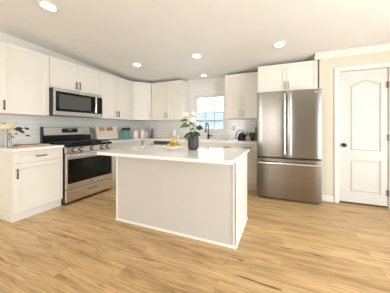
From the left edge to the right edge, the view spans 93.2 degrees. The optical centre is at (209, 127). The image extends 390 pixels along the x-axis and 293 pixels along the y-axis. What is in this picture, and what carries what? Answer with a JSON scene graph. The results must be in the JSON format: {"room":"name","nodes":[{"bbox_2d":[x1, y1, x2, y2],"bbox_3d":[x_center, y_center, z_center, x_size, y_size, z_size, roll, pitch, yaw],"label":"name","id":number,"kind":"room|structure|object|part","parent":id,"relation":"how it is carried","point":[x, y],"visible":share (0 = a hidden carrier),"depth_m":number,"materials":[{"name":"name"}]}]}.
{"room":"kitchen","nodes":[
{"label":"kitchen","id":0,"kind":"room"},
{"bbox_2d":[0,186,389,292],"bbox_3d":[-0.483,1.226,0.237,6.513,0.100,8.330,0,0,21],"label":"floor","id":1,"kind":"structure","parent":0,"point":[79,245],"depth_m":1.73,"materials":[{"name":"brown wood"}]},
{"bbox_2d":[0,148,62,222],"bbox_3d":[-2.574,0.738,2.618,0.644,0.876,0.551,0,0,21],"label":"base cabinet","id":2,"kind":"object","parent":1,"relation":"on","point":[31,182],"visible":0.92,"depth_m":2.42,"materials":[{"name":"paint"}]},
{"bbox_2d":[0,144,63,151],"bbox_3d":[-2.575,0.281,2.608,0.629,0.038,0.574,0,0,21],"label":"countertop","id":3,"kind":"structure","parent":2,"relation":"on","point":[8,149],"depth_m":2.42,"materials":[{"name":"white stone"}]},
{"bbox_2d":[3,137,11,147],"bbox_3d":[-2.675,0.192,2.441,0.082,0.140,0.082,0,0,21],"label":"glass vase","id":4,"kind":"object","parent":3,"relation":"on","point":[7,140],"visible":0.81,"depth_m":2.41,"materials":[{"name":"white"}]},
{"bbox_2d":[0,122,14,136],"bbox_3d":[-2.645,0.091,2.414,0.158,0.318,0.161,0,0,21],"label":"flower","id":5,"kind":"object","parent":4,"relation":"in","point":[5,126],"visible":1,"depth_m":2.39,"materials":[{"name":"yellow plant"}]},
{"bbox_2d":[8,130,17,137],"bbox_3d":[-2.638,0.140,2.476,0.108,0.220,0.110,0,0,21],"label":"flower","id":6,"kind":"object","parent":4,"relation":"in","point":[11,131],"visible":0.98,"depth_m":2.46,"materials":[{"name":"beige plant"}]},
{"bbox_2d":[10,127,28,135],"bbox_3d":[-2.707,0.121,2.605,0.042,0.257,0.301,0,0,-2],"label":"twig","id":7,"kind":"object","parent":4,"relation":"in","point":[16,128],"visible":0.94,"depth_m":2.60,"materials":[{"name":"grey plant"}]},
{"bbox_2d":[8,143,50,146],"bbox_3d":[-2.556,0.254,2.607,0.220,0.016,0.435,0,0,21],"label":"cutting board","id":8,"kind":"object","parent":3,"relation":"on","point":[42,144],"visible":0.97,"depth_m":2.52,"materials":[{"name":"brown wood"}]},
{"bbox_3d":[-2.314,0.379,2.517,0.020,0.150,0.547,0,0,21],"label":"drawer","id":9,"kind":"part","parent":2,"relation":"part of","materials":[{"name":"paint"}]},
{"bbox_3d":[-2.314,0.765,2.517,0.020,0.612,0.547,0,0,21],"label":"door","id":10,"kind":"part","parent":2,"relation":"part of","materials":[{"name":"paint"}]},
{"bbox_2d":[40,127,112,203],"bbox_3d":[-2.266,0.566,3.234,0.722,1.160,0.813,0,0,21],"label":"range","id":11,"kind":"object","parent":1,"relation":"on","point":[85,172],"visible":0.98,"depth_m":3.07,"materials":[{"name":"silver metal"}]},
{"bbox_3d":[-2.573,0.215,3.355,0.062,0.149,0.809,0,0,21],"label":"panel","id":12,"kind":"part","parent":11,"relation":"part of","materials":[{"name":"black ceramic"}]},
{"bbox_2d":[53,141,111,146],"bbox_3d":[-2.272,0.279,3.237,0.583,0.022,0.813,0,0,21],"label":"cooktop","id":13,"kind":"object","parent":11,"relation":"in","point":[89,143],"depth_m":3.09,"materials":[{"name":"black metal"}]},
{"bbox_3d":[-1.960,0.441,3.115,0.066,0.028,0.709,0,0,21],"label":"handle","id":14,"kind":"part","parent":11,"relation":"part of","materials":[{"name":"metal"}]},
{"bbox_3d":[-2.009,0.672,3.134,0.039,0.548,0.803,0,0,21],"label":"oven door","id":15,"kind":"part","parent":11,"relation":"part of","materials":[{"name":"metal"}]},
{"bbox_3d":[-2.009,1.042,3.134,0.039,0.177,0.803,0,0,21],"label":"drawer","id":16,"kind":"part","parent":11,"relation":"part of","materials":[{"name":"metal"}]},
{"bbox_3d":[-2.019,0.341,3.138,0.060,0.100,0.809,0,0,21],"label":"control panel","id":17,"kind":"part","parent":11,"relation":"part of","materials":[{"name":"metal"}]},
{"bbox_2d":[111,141,140,187],"bbox_3d":[-2.019,0.738,4.037,0.644,0.876,0.850,0,0,21],"label":"base cabinet","id":18,"kind":"object","parent":1,"relation":"on","point":[119,145],"visible":0.12,"depth_m":3.69,"materials":[{"name":"paint"}]},
{"bbox_3d":[-1.837,0.765,3.738,0.020,0.612,0.421,0,0,21],"label":"door","id":19,"kind":"part","parent":18,"relation":"part of","materials":[{"name":"paint"}]},
{"bbox_3d":[-1.760,0.379,3.936,0.020,0.150,0.846,0,0,21],"label":"drawer","id":20,"kind":"part","parent":18,"relation":"part of","materials":[{"name":"paint"}]},
{"bbox_2d":[141,140,153,145],"bbox_3d":[-1.613,0.738,4.669,0.918,0.876,0.634,0,0,21],"label":"base cabinet","id":21,"kind":"object","parent":1,"relation":"on","point":[143,142],"visible":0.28,"depth_m":4.32,"materials":[{"name":"paint"}]},
{"bbox_2d":[154,141,177,144],"bbox_3d":[-0.897,0.729,4.374,0.616,0.854,0.646,0,0,21],"label":"dishwasher","id":22,"kind":"object","parent":1,"relation":"on","point":[155,142],"visible":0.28,"depth_m":4.15,"materials":[{"name":"black metal"}]},
{"bbox_2d":[115,154,247,248],"bbox_3d":[-0.349,0.743,2.378,1.574,0.866,0.684,0,0,21],"label":"kitchen island","id":23,"kind":"object","parent":1,"relation":"on","point":[205,202],"visible":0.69,"depth_m":2.02,"materials":[{"name":"paint"}]},
{"bbox_3d":[-1.182,0.732,2.352,0.022,0.844,0.008,0,0,21],"label":"corner trim","id":24,"kind":"part","parent":23,"relation":"part of","materials":[{"name":"paint"}]},
{"bbox_2d":[97,145,249,164],"bbox_3d":[-0.391,0.294,2.256,1.612,0.030,0.956,0,0,21],"label":"island countertop","id":25,"kind":"structure","parent":23,"relation":"on","point":[213,155],"depth_m":1.98,"materials":[{"name":"white stone"}]},
{"bbox_2d":[163,145,183,150],"bbox_3d":[-0.439,0.249,2.271,0.262,0.058,0.262,0,0,21],"label":"fruit bowl","id":26,"kind":"object","parent":25,"relation":"on","point":[171,148],"visible":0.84,"depth_m":2.18,"materials":[{"name":"white ceramic"}]},
{"bbox_2d":[188,134,198,149],"bbox_3d":[-0.203,0.178,2.323,0.141,0.200,0.141,0,0,21],"label":"vase","id":27,"kind":"object","parent":25,"relation":"on","point":[193,144],"visible":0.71,"depth_m":2.27,"materials":[{"name":"grey ceramic"}]},
{"bbox_2d":[180,112,192,131],"bbox_3d":[-0.291,0.030,2.322,0.170,0.449,0.144,0,0,21],"label":"flower","id":28,"kind":"object","parent":27,"relation":"in","point":[184,114],"visible":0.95,"depth_m":2.31,"materials":[{"name":"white plant"}]},
{"bbox_2d":[184,122,191,140],"bbox_3d":[-0.267,0.093,2.310,0.095,0.324,0.097,0,0,-30],"label":"flower","id":29,"kind":"object","parent":27,"relation":"in","point":[188,135],"visible":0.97,"depth_m":2.29,"materials":[{"name":"green plant"}]},
{"bbox_2d":[186,117,198,138],"bbox_3d":[-0.207,0.063,2.272,0.173,0.385,0.145,0,0,21],"label":"flower","id":30,"kind":"object","parent":27,"relation":"in","point":[191,119],"visible":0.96,"depth_m":2.25,"materials":[{"name":"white plant"}]},
{"bbox_2d":[189,111,198,126],"bbox_3d":[-0.216,0.023,2.386,0.117,0.464,0.151,0,0,38],"label":"flower","id":31,"kind":"object","parent":27,"relation":"in","point":[192,113],"visible":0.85,"depth_m":2.35,"materials":[{"name":"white plant"}]},
{"bbox_2d":[186,125,202,137],"bbox_3d":[-0.196,0.104,2.285,0.245,0.302,0.098,0,0,30],"label":"leafy sprig","id":32,"kind":"object","parent":27,"relation":"in","point":[199,127],"visible":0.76,"depth_m":2.27,"materials":[{"name":"green plant"}]},
{"bbox_3d":[-0.353,1.165,2.369,1.574,0.022,0.663,0,0,21],"label":"shoe molding","id":33,"kind":"part","parent":23,"relation":"part of","materials":[{"name":"paint"}]},
{"bbox_3d":[0.242,0.732,1.795,0.028,0.844,0.008,0,0,21],"label":"corner trim","id":34,"kind":"part","parent":23,"relation":"part of","materials":[{"name":"paint"}]},
{"bbox_3d":[0.369,0.732,2.092,0.008,0.844,0.653,0,0,21],"label":"panel","id":35,"kind":"part","parent":23,"relation":"part of","materials":[{"name":"paint"}]},
{"bbox_2d":[177,141,217,147],"bbox_3d":[-0.163,0.738,4.108,0.930,0.876,0.644,0,0,21],"label":"base cabinet","id":36,"kind":"object","parent":1,"relation":"on","point":[201,144],"visible":0.09,"depth_m":3.78,"materials":[{"name":"paint"}]},
{"bbox_2d":[105,137,256,143],"bbox_3d":[-0.677,0.281,3.848,3.260,0.038,1.483,0,0,21],"label":"countertop","id":37,"kind":"structure","parent":36,"relation":"on","point":[247,141],"depth_m":3.95,"materials":[{"name":"white stone"}]},
{"bbox_2d":[93,127,117,139],"bbox_3d":[-2.227,0.119,3.990,0.112,0.270,0.524,0,0,21],"label":"cookbook","id":38,"kind":"object","parent":37,"relation":"on","point":[102,133],"visible":0.98,"depth_m":3.97,"materials":[{"name":"white paper"}]},
{"bbox_2d":[121,127,130,138],"bbox_3d":[-1.915,0.124,4.231,0.234,0.276,0.202,0,0,-11],"label":"pot","id":39,"kind":"object","parent":37,"relation":"on","point":[125,134],"visible":0.99,"depth_m":4.18,"materials":[{"name":"ceramic"}]},
{"bbox_3d":[-1.920,0.169,4.235,0.148,0.185,0.148,0,0,21],"label":"pot","id":40,"kind":"part","parent":39,"relation":"part of","materials":[{"name":"teal ceramic"}]},
{"bbox_2d":[133,130,138,138],"bbox_3d":[-1.751,0.158,4.378,0.128,0.208,0.128,0,0,21],"label":"canister","id":41,"kind":"object","parent":37,"relation":"on","point":[135,133],"visible":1,"depth_m":4.33,"materials":[{"name":"beige ceramic"}]},
{"bbox_2d":[140,129,144,137],"bbox_3d":[-1.647,0.148,4.509,0.114,0.226,0.114,0,0,21],"label":"canister","id":42,"kind":"object","parent":37,"relation":"on","point":[142,132],"visible":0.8,"depth_m":4.46,"materials":[{"name":"beige ceramic"}]},
{"bbox_2d":[205,123,211,138],"bbox_3d":[-0.018,0.073,4.210,0.131,0.378,0.200,0,0,21],"label":"faucet","id":43,"kind":"object","parent":37,"relation":"on","point":[208,135],"visible":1,"depth_m":4.26,"materials":[{"name":"black metal"}]},
{"bbox_2d":[235,130,247,139],"bbox_3d":[0.667,0.155,3.819,0.211,0.213,0.177,0,0,-18],"label":"kettle","id":44,"kind":"object","parent":37,"relation":"on","point":[241,136],"visible":0.94,"depth_m":3.77,"materials":[{"name":"black metal"}]},
{"bbox_2d":[248,132,256,140],"bbox_3d":[0.874,0.176,3.721,0.199,0.170,0.213,0,0,-43],"label":"potted plant","id":45,"kind":"object","parent":37,"relation":"on","point":[252,135],"visible":0.99,"depth_m":3.69,"materials":[{"name":"green plant"}]},
{"bbox_2d":[218,143,256,190],"bbox_3d":[0.636,0.738,3.796,0.776,0.876,0.644,0,0,21],"label":"base cabinet","id":46,"kind":"object","parent":1,"relation":"on","point":[252,154],"visible":0.4,"depth_m":3.45,"materials":[{"name":"paint"}]},
{"bbox_3d":[0.354,0.379,3.608,0.384,0.150,0.020,0,0,21],"label":"drawer","id":47,"kind":"part","parent":46,"relation":"part of","materials":[{"name":"paint"}]},
{"bbox_3d":[0.715,0.379,3.466,0.384,0.150,0.020,0,0,21],"label":"drawer","id":48,"kind":"part","parent":46,"relation":"part of","materials":[{"name":"paint"}]},
{"bbox_3d":[0.715,0.765,3.466,0.384,0.612,0.020,0,0,21],"label":"door","id":49,"kind":"part","parent":46,"relation":"part of","materials":[{"name":"paint"}]},
{"bbox_2d":[257,88,321,203],"bbox_3d":[1.365,0.293,3.244,0.952,1.765,0.862,0,0,21],"label":"refrigerator","id":50,"kind":"object","parent":1,"relation":"on","point":[289,123],"visible":1,"depth_m":2.88,"materials":[{"name":"grey metal"}]},
{"bbox_3d":[1.029,-0.057,3.044,0.473,1.065,0.083,0,0,21],"label":"door","id":51,"kind":"part","parent":50,"relation":"part of","materials":[{"name":"silver metal"}]},
{"bbox_3d":[1.185,-0.059,2.898,0.033,0.950,0.086,0,0,21],"label":"handle","id":52,"kind":"part","parent":50,"relation":"part of","materials":[{"name":"silver metal"}]},
{"bbox_3d":[1.252,0.823,2.957,0.952,0.637,0.083,0,0,21],"label":"freezer drawer","id":53,"kind":"part","parent":50,"relation":"part of","materials":[{"name":"silver metal"}]},
{"bbox_3d":[1.263,-0.059,2.868,0.033,0.950,0.086,0,0,21],"label":"handle","id":54,"kind":"part","parent":50,"relation":"part of","materials":[{"name":"silver metal"}]},
{"bbox_3d":[1.475,-0.057,2.869,0.473,1.065,0.083,0,0,21],"label":"door","id":55,"kind":"part","parent":50,"relation":"part of","materials":[{"name":"silver metal"}]},
{"bbox_2d":[0,0,389,82],"bbox_3d":[-0.483,-1.306,0.237,6.513,0.313,8.330,0,0,21],"label":"ceiling","id":56,"kind":"structure","parent":0,"point":[231,37],"depth_m":2.42,"materials":[{"name":"paint"}]},
{"bbox_2d":[36,0,58,11],"bbox_3d":[-1.760,-1.323,2.008,0.189,0.021,0.189,0,0,15],"label":"recessed light","id":57,"kind":"object","parent":56,"relation":"in","point":[44,4],"visible":1,"depth_m":1.99,"materials":[{"name":"white plastic"}]},
{"bbox_2d":[132,63,141,66],"bbox_3d":[-1.416,-1.227,3.602,0.189,0.021,0.189,0,0,15],"label":"recessed light","id":58,"kind":"object","parent":56,"relation":"in","point":[133,64],"visible":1,"depth_m":3.58,"materials":[{"name":"white plastic"}]},
{"bbox_2d":[191,53,201,58],"bbox_3d":[-0.216,-1.226,3.155,0.189,0.021,0.189,0,0,15],"label":"recessed light","id":59,"kind":"object","parent":56,"relation":"in","point":[195,55],"visible":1,"depth_m":3.13,"materials":[{"name":"white plastic"}]},
{"bbox_2d":[272,41,285,47],"bbox_3d":[1.028,-1.223,2.712,0.189,0.021,0.189,0,0,28],"label":"recessed light","id":60,"kind":"object","parent":56,"relation":"in","point":[278,44],"visible":1,"depth_m":2.70,"materials":[{"name":"white plastic"}]},
{"bbox_2d":[318,51,389,196],"bbox_3d":[2.847,-0.099,2.922,2.025,2.550,0.664,0,0,21],"label":"wall","id":61,"kind":"structure","parent":0,"point":[326,67],"depth_m":2.93,"materials":[{"name":"paint"}]},
{"bbox_2d":[258,60,317,92],"bbox_3d":[1.442,-0.870,3.469,0.965,0.487,0.666,0,0,21],"label":"upper cabinet","id":62,"kind":"object","parent":61,"relation":"attached to","point":[297,75],"visible":0.73,"depth_m":3.18,"materials":[{"name":"paint"}]},
{"bbox_3d":[1.113,-0.869,3.288,0.479,0.484,0.020,0,0,21],"label":"door","id":63,"kind":"part","parent":62,"relation":"part of","materials":[{"name":"paint"}]},
{"bbox_3d":[1.562,-0.869,3.112,0.479,0.484,0.020,0,0,21],"label":"door","id":64,"kind":"part","parent":62,"relation":"part of","materials":[{"name":"paint"}]},
{"bbox_2d":[322,195,333,201],"bbox_3d":[2.723,1.133,2.606,2.025,0.085,0.014,0,0,21],"label":"baseboard","id":65,"kind":"structure","parent":61,"relation":"attached to","point":[324,198],"depth_m":2.92,"materials":[{"name":"paint"}]},
{"bbox_2d":[312,43,389,60],"bbox_3d":[2.801,-1.131,2.902,2.095,0.132,0.734,0,0,21],"label":"trim","id":66,"kind":"structure","parent":61,"relation":"attached to","point":[381,47],"depth_m":2.79,"materials":[{"name":"paint"}]},
{"bbox_2d":[334,62,389,208],"bbox_3d":[2.326,0.117,2.802,0.740,2.117,0.179,0,0,21],"label":"door","id":67,"kind":"structure","parent":61,"relation":"in","point":[361,92],"depth_m":2.79,"materials":[{"name":"paint"}]},
{"bbox_3d":[-3.460,-0.099,1.401,0.120,2.550,8.330,0,0,21],"label":"wall","id":68,"kind":"structure","parent":0,"visible":0},
{"bbox_2d":[0,41,48,115],"bbox_3d":[-2.711,-0.649,2.651,0.364,0.927,0.535,0,0,21],"label":"upper cabinet","id":69,"kind":"object","parent":68,"relation":"attached to","point":[24,73],"visible":1,"depth_m":2.57,"materials":[{"name":"paint"}]},
{"bbox_2d":[0,32,117,76],"bbox_3d":[-3.372,-1.203,1.366,0.070,0.277,8.090,0,0,21],"label":"trim","id":70,"kind":"structure","parent":68,"relation":"attached to","point":[5,37],"depth_m":2.93,"materials":[{"name":"paint"}]},
{"bbox_2d":[0,114,139,145],"bbox_3d":[-2.452,0.019,3.801,0.010,0.486,2.885,0,0,21],"label":"backsplash","id":71,"kind":"structure","parent":68,"relation":"attached to","point":[33,123],"depth_m":3.07,"materials":[{"name":"tile"}]},
{"bbox_2d":[49,56,98,94],"bbox_3d":[-2.460,-0.870,3.294,0.364,0.487,0.841,0,0,21],"label":"upper cabinet","id":72,"kind":"object","parent":68,"relation":"attached to","point":[63,74],"visible":0.77,"depth_m":3.17,"materials":[{"name":"paint"}]},
{"bbox_3d":[-2.408,-0.869,3.048,0.020,0.484,0.417,0,0,21],"label":"door","id":73,"kind":"part","parent":72,"relation":"part of","materials":[{"name":"paint"}]},
{"bbox_2d":[49,87,101,117],"bbox_3d":[-2.403,-0.408,3.266,0.488,0.427,0.825,0,0,21],"label":"microwave","id":74,"kind":"object","parent":72,"relation":"attached to","point":[62,102],"visible":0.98,"depth_m":3.10,"materials":[{"name":"stainless steel"},{"name":"black glass"}]},
{"bbox_3d":[-2.256,-0.415,3.152,0.010,0.308,0.658,0,0,21],"label":"door","id":75,"kind":"part","parent":74,"relation":"part of","materials":[{"name":"black glass"}]},
{"bbox_3d":[-2.115,-0.415,3.418,0.063,0.291,0.030,0,0,21],"label":"handle","id":76,"kind":"part","parent":74,"relation":"part of","materials":[{"name":"silver metal"}]},
{"bbox_3d":[-2.112,-0.415,3.523,0.008,0.308,0.132,0,0,21],"label":"control panel","id":77,"kind":"part","parent":74,"relation":"part of","materials":[{"name":"black glass"}]},
{"bbox_3d":[-2.255,-0.869,3.440,0.020,0.484,0.417,0,0,21],"label":"door","id":78,"kind":"part","parent":72,"relation":"part of","materials":[{"name":"paint"}]},
{"bbox_2d":[90,71,131,119],"bbox_3d":[-2.153,-0.649,4.079,0.364,0.927,0.841,0,0,21],"label":"upper cabinet","id":79,"kind":"object","parent":68,"relation":"attached to","point":[116,92],"visible":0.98,"depth_m":3.98,"materials":[{"name":"paint"}]},
{"bbox_3d":[-2.101,-0.649,3.833,0.020,0.924,0.417,0,0,21],"label":"door","id":80,"kind":"part","parent":79,"relation":"part of","materials":[{"name":"paint"}]},
{"bbox_3d":[-1.948,-0.649,4.225,0.020,0.924,0.417,0,0,21],"label":"door","id":81,"kind":"part","parent":79,"relation":"part of","materials":[{"name":"paint"}]},
{"bbox_3d":[1.011,-0.099,4.061,6.513,2.550,0.120,0,0,21],"label":"wall","id":82,"kind":"structure","parent":0,"visible":0},
{"bbox_2d":[132,81,157,120],"bbox_3d":[-1.746,-0.649,4.723,0.652,0.927,0.652,0,0,21],"label":"upper cabinet","id":83,"kind":"object","parent":82,"relation":"attached to","point":[141,91],"visible":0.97,"depth_m":4.52,"materials":[{"name":"paint"}]},
{"bbox_2d":[152,80,187,120],"bbox_3d":[-0.987,-0.649,4.581,0.864,0.927,0.364,0,0,21],"label":"upper cabinet","id":84,"kind":"object","parent":82,"relation":"attached to","point":[169,98],"visible":0.97,"depth_m":4.43,"materials":[{"name":"paint"}]},
{"bbox_3d":[-1.238,-0.649,4.531,0.428,0.924,0.020,0,0,21],"label":"door","id":85,"kind":"part","parent":84,"relation":"part of","materials":[{"name":"paint"}]},
{"bbox_3d":[-0.836,-0.649,4.373,0.428,0.924,0.020,0,0,21],"label":"door","id":86,"kind":"part","parent":84,"relation":"part of","materials":[{"name":"paint"}]},
{"bbox_2d":[140,81,256,139],"bbox_3d":[-0.400,-0.401,4.542,3.273,1.327,0.010,0,0,21],"label":"backsplash","id":87,"kind":"structure","parent":82,"relation":"attached to","point":[164,128],"depth_m":4.46,"materials":[{"name":"tile"}]},
{"bbox_2d":[186,77,224,84],"bbox_3d":[0.034,-1.111,4.341,4.248,0.092,0.070,0,0,21],"label":"trim","id":88,"kind":"structure","parent":82,"relation":"attached to","point":[218,79],"depth_m":4.37,"materials":[{"name":"paint"}]},
{"bbox_2d":[194,94,224,131],"bbox_3d":[0.013,-0.342,4.429,0.760,0.865,0.140,0,0,21],"label":"window","id":89,"kind":"structure","parent":82,"relation":"in","point":[220,95],"depth_m":4.43,"materials":[{"name":"paint"}]},
{"bbox_3d":[-0.004,0.079,4.385,0.760,0.024,0.045,0,0,21],"label":"sill","id":90,"kind":"part","parent":89,"relation":"part of","materials":[{"name":"paint"}]},
{"bbox_3d":[0.014,-0.159,4.431,0.716,0.420,0.025,0,0,21],"label":"sash","id":91,"kind":"part","parent":89,"relation":"part of","materials":[{"name":"paint"}]},
{"bbox_3d":[0.027,-0.545,4.464,0.716,0.413,0.025,0,0,21],"label":"sash","id":92,"kind":"part","parent":89,"relation":"part of","materials":[{"name":"paint"}]},
{"bbox_2d":[225,72,257,118],"bbox_3d":[0.710,-0.649,3.917,0.706,0.927,0.364,0,0,21],"label":"upper cabinet","id":93,"kind":"object","parent":82,"relation":"attached to","point":[241,90],"visible":0.97,"depth_m":3.78,"materials":[{"name":"paint"}]},
{"bbox_3d":[0.495,-0.649,3.853,0.349,0.924,0.020,0,0,21],"label":"door","id":94,"kind":"part","parent":93,"relation":"part of","materials":[{"name":"paint"}]},
{"bbox_3d":[0.824,-0.649,3.725,0.349,0.924,0.020,0,0,21],"label":"door","id":95,"kind":"part","parent":93,"relation":"part of","materials":[{"name":"paint"}]},
{"label":"outside","id":96,"kind":"structure","parent":0,"visible":0},
{"bbox_3d":[2.941,1.626,13.018,24.000,0.100,17.610,0,0,21],"label":"ground","id":97,"kind":"structure","parent":96,"visible":0},
{"bbox_2d":[198,110,223,128],"bbox_3d":[3.209,-0.074,16.998,12.600,3.300,5.800,0,0,21],"label":"house","id":98,"kind":"structure","parent":97,"relation":"on","point":[218,116],"depth_m":15.73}
]}

